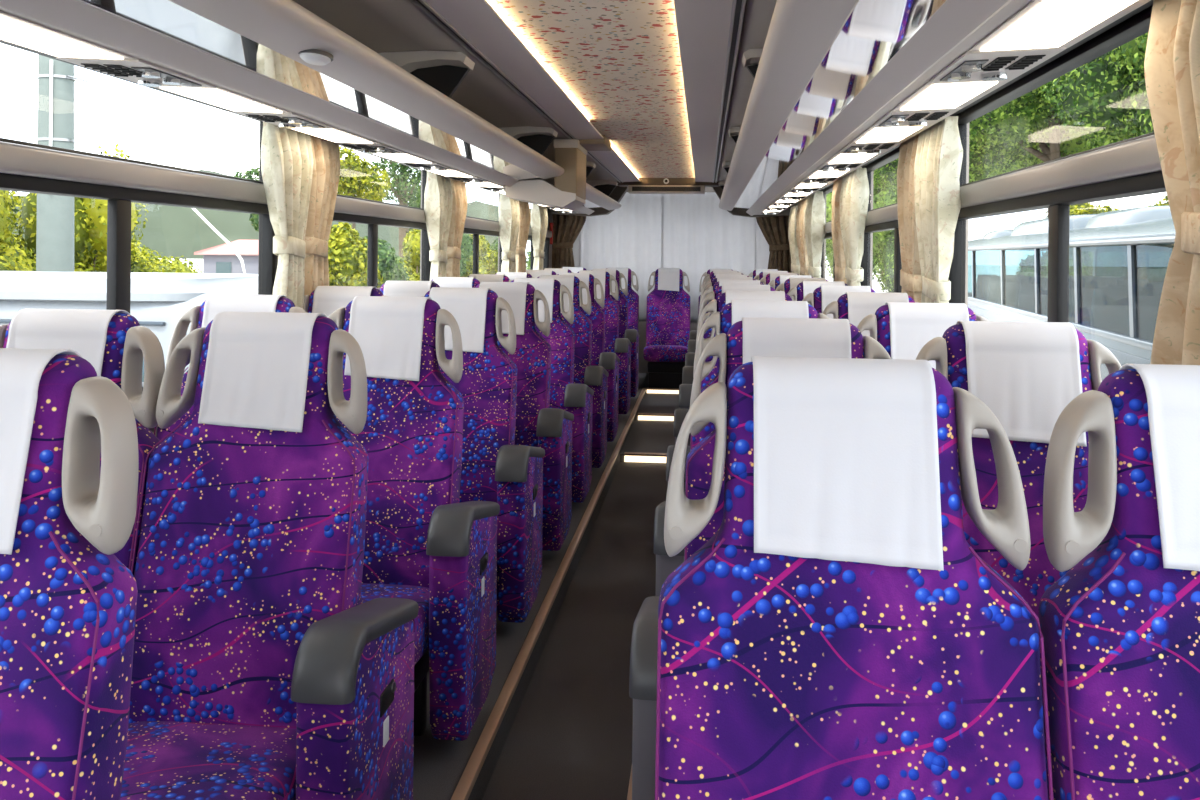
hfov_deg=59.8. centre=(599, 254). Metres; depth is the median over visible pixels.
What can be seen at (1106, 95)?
leafy tree
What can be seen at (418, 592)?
seat cushion
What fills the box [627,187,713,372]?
wall
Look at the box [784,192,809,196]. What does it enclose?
diffuser
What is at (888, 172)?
leafy tree
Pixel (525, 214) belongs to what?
window curtain
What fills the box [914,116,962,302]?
window curtain
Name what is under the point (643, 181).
trim
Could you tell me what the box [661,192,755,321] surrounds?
curtain
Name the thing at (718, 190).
trim
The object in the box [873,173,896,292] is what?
leafy tree
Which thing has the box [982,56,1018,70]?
vent grille
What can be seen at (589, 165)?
divider
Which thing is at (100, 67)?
vent grille
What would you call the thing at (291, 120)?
module
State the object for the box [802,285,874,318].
seat
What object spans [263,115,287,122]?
vent grille
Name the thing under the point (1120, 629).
seat
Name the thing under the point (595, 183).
hood
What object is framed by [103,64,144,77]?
vent grille
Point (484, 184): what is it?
ceiling lamp
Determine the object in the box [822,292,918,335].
seat
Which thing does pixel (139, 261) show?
round bush
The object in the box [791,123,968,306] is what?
wall
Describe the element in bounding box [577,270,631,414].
seat
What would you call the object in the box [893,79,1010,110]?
ceiling lamp
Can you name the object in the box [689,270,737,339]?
seat
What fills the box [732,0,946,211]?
mirror
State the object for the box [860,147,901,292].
window
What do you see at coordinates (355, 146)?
vent grille
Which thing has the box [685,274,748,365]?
seat
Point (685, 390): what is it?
seat
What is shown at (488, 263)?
bush
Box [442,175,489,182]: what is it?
module
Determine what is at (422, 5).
ceiling track
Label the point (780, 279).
seat
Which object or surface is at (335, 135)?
ceiling lamp
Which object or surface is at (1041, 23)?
ceiling lamp
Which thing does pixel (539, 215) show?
window curtain
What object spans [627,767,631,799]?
trim
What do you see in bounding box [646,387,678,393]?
step light
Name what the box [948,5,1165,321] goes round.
window
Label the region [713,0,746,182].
ceiling track
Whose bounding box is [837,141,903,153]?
module
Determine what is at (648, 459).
diffuser
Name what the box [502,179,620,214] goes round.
luggage rack
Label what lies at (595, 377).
seat
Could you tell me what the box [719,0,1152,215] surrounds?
luggage rack
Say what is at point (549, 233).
window
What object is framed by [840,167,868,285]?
window curtain
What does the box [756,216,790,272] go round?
window curtain
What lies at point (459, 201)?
window curtain
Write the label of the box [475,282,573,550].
seat
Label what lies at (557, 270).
seat
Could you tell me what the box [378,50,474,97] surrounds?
divider
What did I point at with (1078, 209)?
round bush
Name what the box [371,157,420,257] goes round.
slender tree
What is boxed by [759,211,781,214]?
module
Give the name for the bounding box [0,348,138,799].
seat
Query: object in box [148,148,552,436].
wall
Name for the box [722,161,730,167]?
hood
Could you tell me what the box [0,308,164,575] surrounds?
seat
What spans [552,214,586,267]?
window curtain
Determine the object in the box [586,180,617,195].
divider
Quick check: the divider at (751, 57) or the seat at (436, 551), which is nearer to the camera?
the seat at (436, 551)
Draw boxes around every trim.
[451,388,645,799]
[550,186,627,215]
[617,178,718,186]
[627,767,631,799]
[713,186,790,216]
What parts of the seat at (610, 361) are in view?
backrest, grip handle, armrest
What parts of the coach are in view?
pane, pane, pane, pane, waist moulding, pane, pane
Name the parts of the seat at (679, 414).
armrest, grip handle, backrest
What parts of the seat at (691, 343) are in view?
grip handle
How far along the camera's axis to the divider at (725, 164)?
7.49 m
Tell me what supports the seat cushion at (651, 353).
on the seat at (668, 304)
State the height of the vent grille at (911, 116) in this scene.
0.008 m
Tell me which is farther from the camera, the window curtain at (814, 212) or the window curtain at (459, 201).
the window curtain at (814, 212)
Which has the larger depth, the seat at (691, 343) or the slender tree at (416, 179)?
the slender tree at (416, 179)
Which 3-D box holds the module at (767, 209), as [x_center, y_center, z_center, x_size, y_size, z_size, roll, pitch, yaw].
[1.473,-0.383,8.695,0.185,0.026,0.350,1,0,6]
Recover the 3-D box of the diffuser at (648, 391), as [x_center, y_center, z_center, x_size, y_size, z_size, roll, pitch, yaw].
[0.605,1.260,9.596,0.350,0.031,0.012,1,0,6]
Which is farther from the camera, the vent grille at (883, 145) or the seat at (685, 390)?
the seat at (685, 390)
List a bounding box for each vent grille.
[81,63,132,76]
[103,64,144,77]
[246,114,277,121]
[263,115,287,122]
[342,144,363,148]
[356,145,373,149]
[404,163,419,166]
[416,164,430,167]
[835,164,847,167]
[848,164,859,167]
[863,144,879,149]
[877,143,894,148]
[906,113,929,120]
[924,112,948,119]
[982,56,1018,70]
[1005,55,1045,69]
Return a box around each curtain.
[261,122,312,308]
[304,135,339,295]
[424,171,452,280]
[446,179,467,276]
[498,194,519,271]
[515,201,530,271]
[530,203,547,269]
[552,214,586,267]
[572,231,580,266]
[581,192,661,320]
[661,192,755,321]
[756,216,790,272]
[756,220,769,268]
[788,202,799,274]
[796,198,808,274]
[804,191,825,277]
[831,177,846,282]
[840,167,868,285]
[897,134,921,302]
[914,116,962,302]
[1144,0,1199,364]
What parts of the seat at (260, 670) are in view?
grip handle, backrest, grip handle, armrest, label plate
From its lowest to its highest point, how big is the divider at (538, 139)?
0.202 m
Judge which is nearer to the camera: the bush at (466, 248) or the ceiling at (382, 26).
the ceiling at (382, 26)
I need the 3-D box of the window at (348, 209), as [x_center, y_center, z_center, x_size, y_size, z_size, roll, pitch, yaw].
[-1.036,-0.053,5.028,0.082,0.885,1.680,1,0,6]
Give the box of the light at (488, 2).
[488,2,587,118]
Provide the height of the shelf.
0.084 m
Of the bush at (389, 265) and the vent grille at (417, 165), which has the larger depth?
the bush at (389, 265)
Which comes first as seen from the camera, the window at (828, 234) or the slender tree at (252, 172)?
the window at (828, 234)
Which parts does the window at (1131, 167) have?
rail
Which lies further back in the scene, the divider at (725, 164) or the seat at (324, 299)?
the divider at (725, 164)
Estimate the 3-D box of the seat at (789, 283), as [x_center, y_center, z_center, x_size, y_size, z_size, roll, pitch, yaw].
[1.173,0.687,5.769,0.422,1.109,0.747,1,0,6]
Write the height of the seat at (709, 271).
1.109 m
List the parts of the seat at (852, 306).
grip handle, backrest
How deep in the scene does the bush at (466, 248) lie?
39.55 m
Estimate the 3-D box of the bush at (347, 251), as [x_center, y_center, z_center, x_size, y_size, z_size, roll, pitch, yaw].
[-6.689,0.741,27.402,2.151,3.253,2.656,1,0,-14]
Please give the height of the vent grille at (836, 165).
0.008 m
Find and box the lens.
[298,49,332,65]
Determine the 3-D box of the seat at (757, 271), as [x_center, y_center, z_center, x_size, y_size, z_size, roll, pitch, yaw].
[1.572,0.691,9.755,0.422,1.109,0.747,1,0,6]
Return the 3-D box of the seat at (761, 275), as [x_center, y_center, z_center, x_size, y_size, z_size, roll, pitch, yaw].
[1.452,0.690,8.561,0.422,1.109,0.747,1,0,6]
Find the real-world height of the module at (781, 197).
0.026 m
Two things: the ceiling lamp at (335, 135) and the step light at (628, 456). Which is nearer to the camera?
the ceiling lamp at (335, 135)
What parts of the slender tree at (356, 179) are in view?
crown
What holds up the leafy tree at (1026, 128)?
on the ground
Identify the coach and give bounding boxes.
[968,205,1175,380]
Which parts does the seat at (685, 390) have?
grip handle, backrest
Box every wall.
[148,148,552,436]
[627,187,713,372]
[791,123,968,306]
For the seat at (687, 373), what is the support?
on the floor
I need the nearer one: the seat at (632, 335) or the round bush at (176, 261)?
the seat at (632, 335)
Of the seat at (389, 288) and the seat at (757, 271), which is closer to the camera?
the seat at (389, 288)
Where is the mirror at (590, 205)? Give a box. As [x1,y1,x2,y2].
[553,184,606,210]
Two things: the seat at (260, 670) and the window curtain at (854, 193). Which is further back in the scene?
the window curtain at (854, 193)
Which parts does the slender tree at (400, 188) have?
crown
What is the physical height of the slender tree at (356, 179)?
6.329 m
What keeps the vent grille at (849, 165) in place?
attached to the module at (843, 166)
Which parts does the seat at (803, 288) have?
grip handle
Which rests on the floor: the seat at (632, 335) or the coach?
the seat at (632, 335)
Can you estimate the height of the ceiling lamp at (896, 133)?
0.015 m
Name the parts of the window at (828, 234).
rail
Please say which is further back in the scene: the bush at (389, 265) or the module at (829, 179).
the bush at (389, 265)
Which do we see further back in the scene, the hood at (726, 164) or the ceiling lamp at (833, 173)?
the hood at (726, 164)
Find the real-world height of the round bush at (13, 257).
3.834 m
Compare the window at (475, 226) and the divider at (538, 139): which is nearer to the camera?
the divider at (538, 139)
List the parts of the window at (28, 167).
rail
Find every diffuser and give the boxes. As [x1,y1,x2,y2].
[624,456,665,462]
[647,390,678,393]
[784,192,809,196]
[809,170,847,177]
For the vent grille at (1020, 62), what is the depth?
2.13 m
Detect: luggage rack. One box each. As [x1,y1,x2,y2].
[0,0,563,186]
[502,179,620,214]
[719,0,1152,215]
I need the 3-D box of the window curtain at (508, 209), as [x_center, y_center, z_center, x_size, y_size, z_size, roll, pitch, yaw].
[-0.671,0.012,7.689,0.114,0.922,0.345,1,0,6]
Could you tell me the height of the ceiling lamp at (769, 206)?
0.015 m
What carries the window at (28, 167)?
in the wall at (550, 215)
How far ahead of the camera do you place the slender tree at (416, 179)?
48.59 m
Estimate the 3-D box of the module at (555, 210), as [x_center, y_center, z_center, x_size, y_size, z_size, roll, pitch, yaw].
[-0.311,-0.401,9.695,0.185,0.026,0.350,1,0,6]
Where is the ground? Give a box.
[159,259,886,292]
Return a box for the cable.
[156,129,245,273]
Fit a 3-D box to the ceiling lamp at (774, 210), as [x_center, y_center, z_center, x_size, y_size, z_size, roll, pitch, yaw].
[1.514,-0.388,9.101,0.185,0.015,0.440,1,0,6]
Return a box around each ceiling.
[293,0,617,185]
[487,0,694,177]
[717,0,776,185]
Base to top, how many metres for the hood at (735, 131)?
0.194 m
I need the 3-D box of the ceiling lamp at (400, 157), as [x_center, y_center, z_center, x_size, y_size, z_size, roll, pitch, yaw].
[-0.840,-0.411,4.408,0.185,0.015,0.440,1,0,6]
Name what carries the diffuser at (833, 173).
attached to the ceiling lamp at (833, 173)
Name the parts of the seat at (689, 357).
grip handle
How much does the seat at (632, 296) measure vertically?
1.109 m
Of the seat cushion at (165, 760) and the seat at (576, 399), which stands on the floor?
the seat at (576, 399)
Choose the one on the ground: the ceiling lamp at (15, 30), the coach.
the coach
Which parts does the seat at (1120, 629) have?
grip handle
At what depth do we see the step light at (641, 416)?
8.33 m
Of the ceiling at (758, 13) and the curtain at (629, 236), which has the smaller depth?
the ceiling at (758, 13)
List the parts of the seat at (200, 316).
grip handle, grip handle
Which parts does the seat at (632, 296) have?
grip handle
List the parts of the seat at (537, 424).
backrest, grip handle, armrest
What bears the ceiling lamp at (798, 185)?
attached to the luggage rack at (828, 71)
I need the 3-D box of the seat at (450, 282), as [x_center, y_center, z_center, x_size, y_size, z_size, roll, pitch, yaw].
[-0.787,0.668,5.066,0.422,1.109,0.747,1,0,6]
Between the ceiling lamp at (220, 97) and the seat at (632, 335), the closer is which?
the ceiling lamp at (220, 97)
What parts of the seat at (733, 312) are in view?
armrest, grip handle, backrest, grip handle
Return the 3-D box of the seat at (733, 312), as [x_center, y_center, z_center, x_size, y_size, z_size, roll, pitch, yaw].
[0.388,0.679,2.562,0.505,1.109,0.747,1,0,6]
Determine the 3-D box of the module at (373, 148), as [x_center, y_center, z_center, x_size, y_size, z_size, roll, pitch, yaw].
[-0.881,-0.406,4.002,0.185,0.026,0.350,1,0,6]
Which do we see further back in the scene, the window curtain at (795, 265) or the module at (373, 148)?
the window curtain at (795, 265)
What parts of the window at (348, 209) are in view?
rail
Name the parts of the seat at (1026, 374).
grip handle, grip handle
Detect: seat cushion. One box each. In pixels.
[120,721,295,799]
[360,583,428,664]
[643,345,687,361]
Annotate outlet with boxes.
[628,185,704,193]
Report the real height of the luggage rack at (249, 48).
0.113 m
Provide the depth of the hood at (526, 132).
5.59 m
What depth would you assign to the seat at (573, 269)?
10.22 m
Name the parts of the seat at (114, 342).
grip handle, grip handle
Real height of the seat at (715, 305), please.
1.109 m
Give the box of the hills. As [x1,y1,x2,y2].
[9,170,530,258]
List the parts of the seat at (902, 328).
grip handle, backrest, grip handle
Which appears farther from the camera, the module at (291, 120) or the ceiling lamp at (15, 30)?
the module at (291, 120)
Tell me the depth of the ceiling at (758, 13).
3.83 m
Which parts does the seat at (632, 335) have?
backrest, grip handle, armrest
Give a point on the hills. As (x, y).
(174, 231)
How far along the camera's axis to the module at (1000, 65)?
2.13 m
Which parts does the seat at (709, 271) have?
grip handle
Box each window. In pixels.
[0,40,276,390]
[333,145,430,287]
[463,183,501,273]
[528,203,551,269]
[821,184,834,280]
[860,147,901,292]
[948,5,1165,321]
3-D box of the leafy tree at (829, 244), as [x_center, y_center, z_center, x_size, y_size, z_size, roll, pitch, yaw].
[14.126,-2.004,58.744,4.917,9.155,9.397,1,0,6]
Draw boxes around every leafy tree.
[826,192,877,279]
[873,155,1024,192]
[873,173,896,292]
[969,84,1095,217]
[1039,32,1153,149]
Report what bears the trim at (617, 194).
attached to the wall at (550, 215)
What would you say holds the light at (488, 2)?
on the ceiling panel at (477, 21)
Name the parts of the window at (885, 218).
rail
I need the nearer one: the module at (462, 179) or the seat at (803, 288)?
the seat at (803, 288)
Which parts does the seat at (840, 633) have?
grip handle, grip handle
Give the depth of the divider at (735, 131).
5.49 m
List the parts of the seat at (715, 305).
grip handle, backrest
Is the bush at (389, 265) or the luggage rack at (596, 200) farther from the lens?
the bush at (389, 265)
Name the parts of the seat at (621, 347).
backrest, grip handle, armrest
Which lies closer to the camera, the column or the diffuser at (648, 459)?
the column
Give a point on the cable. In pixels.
(219, 234)
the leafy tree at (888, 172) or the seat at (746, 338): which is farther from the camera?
the leafy tree at (888, 172)
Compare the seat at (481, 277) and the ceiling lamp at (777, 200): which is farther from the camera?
the ceiling lamp at (777, 200)
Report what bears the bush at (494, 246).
on the ground
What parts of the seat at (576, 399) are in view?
backrest, grip handle, armrest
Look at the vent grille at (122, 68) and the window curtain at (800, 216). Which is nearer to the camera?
the vent grille at (122, 68)
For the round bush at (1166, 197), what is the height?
4.271 m
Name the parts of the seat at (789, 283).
grip handle, backrest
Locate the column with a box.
[505,135,610,210]
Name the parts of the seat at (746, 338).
armrest, grip handle, backrest, grip handle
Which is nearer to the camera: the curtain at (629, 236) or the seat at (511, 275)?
the seat at (511, 275)
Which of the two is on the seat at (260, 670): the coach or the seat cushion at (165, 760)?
the seat cushion at (165, 760)
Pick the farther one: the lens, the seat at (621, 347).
the seat at (621, 347)
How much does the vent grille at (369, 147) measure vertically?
0.008 m
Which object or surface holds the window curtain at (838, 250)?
hanging from the window at (885, 218)
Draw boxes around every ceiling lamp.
[0,11,134,59]
[154,86,289,112]
[291,127,378,143]
[373,152,435,163]
[429,169,475,176]
[468,181,504,187]
[761,209,784,211]
[767,204,793,207]
[773,199,802,202]
[782,191,815,196]
[792,182,831,188]
[805,169,854,177]
[824,152,883,163]
[851,125,930,142]
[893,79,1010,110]
[969,0,1147,51]
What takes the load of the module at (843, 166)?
attached to the luggage rack at (828, 71)
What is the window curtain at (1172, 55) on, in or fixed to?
hanging from the window
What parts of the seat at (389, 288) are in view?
backrest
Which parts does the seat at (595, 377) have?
backrest, grip handle, armrest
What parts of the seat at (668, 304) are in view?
grip handle, leg, seat, backrest, grip handle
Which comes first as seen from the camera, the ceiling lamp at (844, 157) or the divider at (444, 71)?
the divider at (444, 71)
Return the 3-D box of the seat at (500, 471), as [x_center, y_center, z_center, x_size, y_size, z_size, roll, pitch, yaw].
[-0.483,0.671,3.392,0.522,1.109,0.747,1,0,6]
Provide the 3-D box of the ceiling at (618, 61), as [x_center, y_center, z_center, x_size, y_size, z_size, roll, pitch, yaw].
[0.033,-0.727,3.686,0.660,0.025,11.940,1,0,6]
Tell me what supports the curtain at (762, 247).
hanging from the wall at (967, 166)
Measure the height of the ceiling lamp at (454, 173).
0.015 m
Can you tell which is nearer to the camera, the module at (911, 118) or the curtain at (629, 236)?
the module at (911, 118)
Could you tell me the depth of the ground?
141.58 m
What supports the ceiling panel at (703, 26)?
attached to the ceiling at (618, 61)
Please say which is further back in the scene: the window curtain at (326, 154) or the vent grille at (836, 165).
the vent grille at (836, 165)
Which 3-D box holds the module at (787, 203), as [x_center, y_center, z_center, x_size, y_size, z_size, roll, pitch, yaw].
[1.392,-0.384,7.881,0.185,0.026,0.350,1,0,6]
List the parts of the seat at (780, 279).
grip handle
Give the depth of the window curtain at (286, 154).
3.56 m
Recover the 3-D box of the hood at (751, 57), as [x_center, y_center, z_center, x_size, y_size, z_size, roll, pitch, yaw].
[0.773,-0.580,3.451,0.598,0.194,0.140,1,0,6]
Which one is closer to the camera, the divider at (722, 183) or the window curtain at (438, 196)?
the window curtain at (438, 196)
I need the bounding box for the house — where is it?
[194,240,258,273]
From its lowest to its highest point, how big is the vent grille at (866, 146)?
0.008 m
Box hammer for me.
[550,223,553,243]
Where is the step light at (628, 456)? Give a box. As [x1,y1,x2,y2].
[624,452,666,462]
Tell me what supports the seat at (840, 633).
on the floor
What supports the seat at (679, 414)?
on the floor
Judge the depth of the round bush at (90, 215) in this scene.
15.66 m
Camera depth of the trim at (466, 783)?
3.21 m
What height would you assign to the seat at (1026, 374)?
1.109 m
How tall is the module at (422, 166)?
0.026 m
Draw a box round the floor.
[413,373,679,799]
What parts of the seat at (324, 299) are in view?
grip handle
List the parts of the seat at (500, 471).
backrest, grip handle, armrest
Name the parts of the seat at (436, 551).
grip handle, backrest, leg, seat, grip handle, armrest, label plate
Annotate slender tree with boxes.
[233,167,258,231]
[337,146,391,228]
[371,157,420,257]
[409,179,420,232]
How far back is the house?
66.19 m
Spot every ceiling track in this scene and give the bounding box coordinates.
[409,0,622,182]
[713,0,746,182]
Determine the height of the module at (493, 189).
0.026 m
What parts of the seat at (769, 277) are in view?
grip handle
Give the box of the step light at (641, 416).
[638,413,673,420]
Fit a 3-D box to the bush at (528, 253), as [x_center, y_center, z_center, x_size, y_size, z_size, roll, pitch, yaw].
[-2.811,0.392,60.579,2.770,4.027,7.962,1,0,10]
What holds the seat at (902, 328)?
on the floor
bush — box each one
[0,190,35,270]
[11,143,147,271]
[86,233,183,272]
[138,247,202,272]
[328,222,382,287]
[362,236,409,284]
[399,229,419,280]
[407,233,472,275]
[460,234,497,276]
[484,237,497,254]
[526,240,530,269]
[1044,202,1118,218]
[1145,195,1168,206]
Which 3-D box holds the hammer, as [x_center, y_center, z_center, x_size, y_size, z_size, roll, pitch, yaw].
[-0.483,-0.212,10.380,0.028,0.215,0.100,1,0,6]
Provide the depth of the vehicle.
8.15 m
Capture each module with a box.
[56,56,215,87]
[230,110,334,128]
[331,141,406,153]
[396,161,455,170]
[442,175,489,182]
[477,186,504,191]
[542,206,562,209]
[555,210,578,212]
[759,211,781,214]
[764,207,788,210]
[770,202,797,205]
[778,195,809,199]
[787,187,823,192]
[799,176,841,183]
[815,162,867,170]
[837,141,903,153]
[871,107,961,127]
[929,46,1065,82]
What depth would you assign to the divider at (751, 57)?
3.44 m
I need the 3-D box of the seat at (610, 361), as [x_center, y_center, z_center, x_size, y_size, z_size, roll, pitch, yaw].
[-0.157,0.674,6.645,0.522,1.109,0.747,1,0,6]
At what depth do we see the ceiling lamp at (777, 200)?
7.51 m
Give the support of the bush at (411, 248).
on the ground
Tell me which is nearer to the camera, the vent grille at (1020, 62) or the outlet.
the vent grille at (1020, 62)
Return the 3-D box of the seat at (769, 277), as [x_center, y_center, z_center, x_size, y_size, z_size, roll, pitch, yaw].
[1.357,0.689,7.615,0.422,1.109,0.747,1,0,6]
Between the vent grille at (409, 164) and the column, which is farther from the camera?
the column
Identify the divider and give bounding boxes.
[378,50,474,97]
[499,126,557,154]
[539,161,595,178]
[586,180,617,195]
[718,181,725,189]
[722,161,730,172]
[728,126,740,142]
[742,48,762,78]
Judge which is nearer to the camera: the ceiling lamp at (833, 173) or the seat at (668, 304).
the ceiling lamp at (833, 173)
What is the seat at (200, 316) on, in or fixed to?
on the floor
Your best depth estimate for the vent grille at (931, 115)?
2.94 m
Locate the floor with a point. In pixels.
(569, 737)
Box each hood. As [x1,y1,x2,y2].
[378,50,474,72]
[499,126,557,138]
[586,180,617,186]
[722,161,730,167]
[728,126,740,136]
[742,48,762,67]
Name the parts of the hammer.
handle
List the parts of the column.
ceiling arm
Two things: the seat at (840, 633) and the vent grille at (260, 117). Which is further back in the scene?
the vent grille at (260, 117)
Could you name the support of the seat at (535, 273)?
on the floor
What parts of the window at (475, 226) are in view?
rail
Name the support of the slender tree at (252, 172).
on the ground
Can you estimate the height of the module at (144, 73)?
0.026 m
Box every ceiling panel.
[425,0,639,181]
[673,0,732,181]
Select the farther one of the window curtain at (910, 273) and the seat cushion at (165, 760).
the window curtain at (910, 273)
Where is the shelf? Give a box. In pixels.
[502,179,553,185]
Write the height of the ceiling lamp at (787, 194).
0.015 m
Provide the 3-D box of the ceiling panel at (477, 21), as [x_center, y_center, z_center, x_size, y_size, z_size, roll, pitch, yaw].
[-0.298,-0.687,3.706,0.158,0.016,11.915,1,0,6]
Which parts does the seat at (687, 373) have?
grip handle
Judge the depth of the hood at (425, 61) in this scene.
3.53 m
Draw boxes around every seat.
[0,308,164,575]
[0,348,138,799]
[120,311,418,799]
[154,294,305,441]
[303,286,383,316]
[328,296,499,740]
[377,281,439,296]
[421,287,544,622]
[431,277,479,287]
[468,274,511,281]
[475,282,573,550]
[496,272,534,279]
[511,278,593,502]
[524,270,557,277]
[537,275,608,467]
[544,268,572,273]
[558,273,619,441]
[563,267,585,272]
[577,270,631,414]
[592,269,638,396]
[606,267,638,330]
[629,317,890,799]
[643,268,689,387]
[653,300,829,595]
[655,356,1053,799]
[666,290,794,491]
[673,284,775,445]
[679,280,763,408]
[682,277,754,383]
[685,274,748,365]
[688,272,743,352]
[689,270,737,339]
[698,269,731,316]
[748,269,778,278]
[754,271,788,283]
[760,273,798,286]
[768,275,812,290]
[776,278,827,300]
[787,281,847,303]
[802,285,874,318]
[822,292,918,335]
[857,302,988,368]
[916,321,1120,643]
[1039,364,1199,799]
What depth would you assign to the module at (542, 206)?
8.83 m
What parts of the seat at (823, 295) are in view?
grip handle, backrest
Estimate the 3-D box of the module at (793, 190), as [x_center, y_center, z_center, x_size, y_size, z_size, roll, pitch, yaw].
[1.229,-0.386,6.255,0.185,0.026,0.350,1,0,6]
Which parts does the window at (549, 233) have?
rail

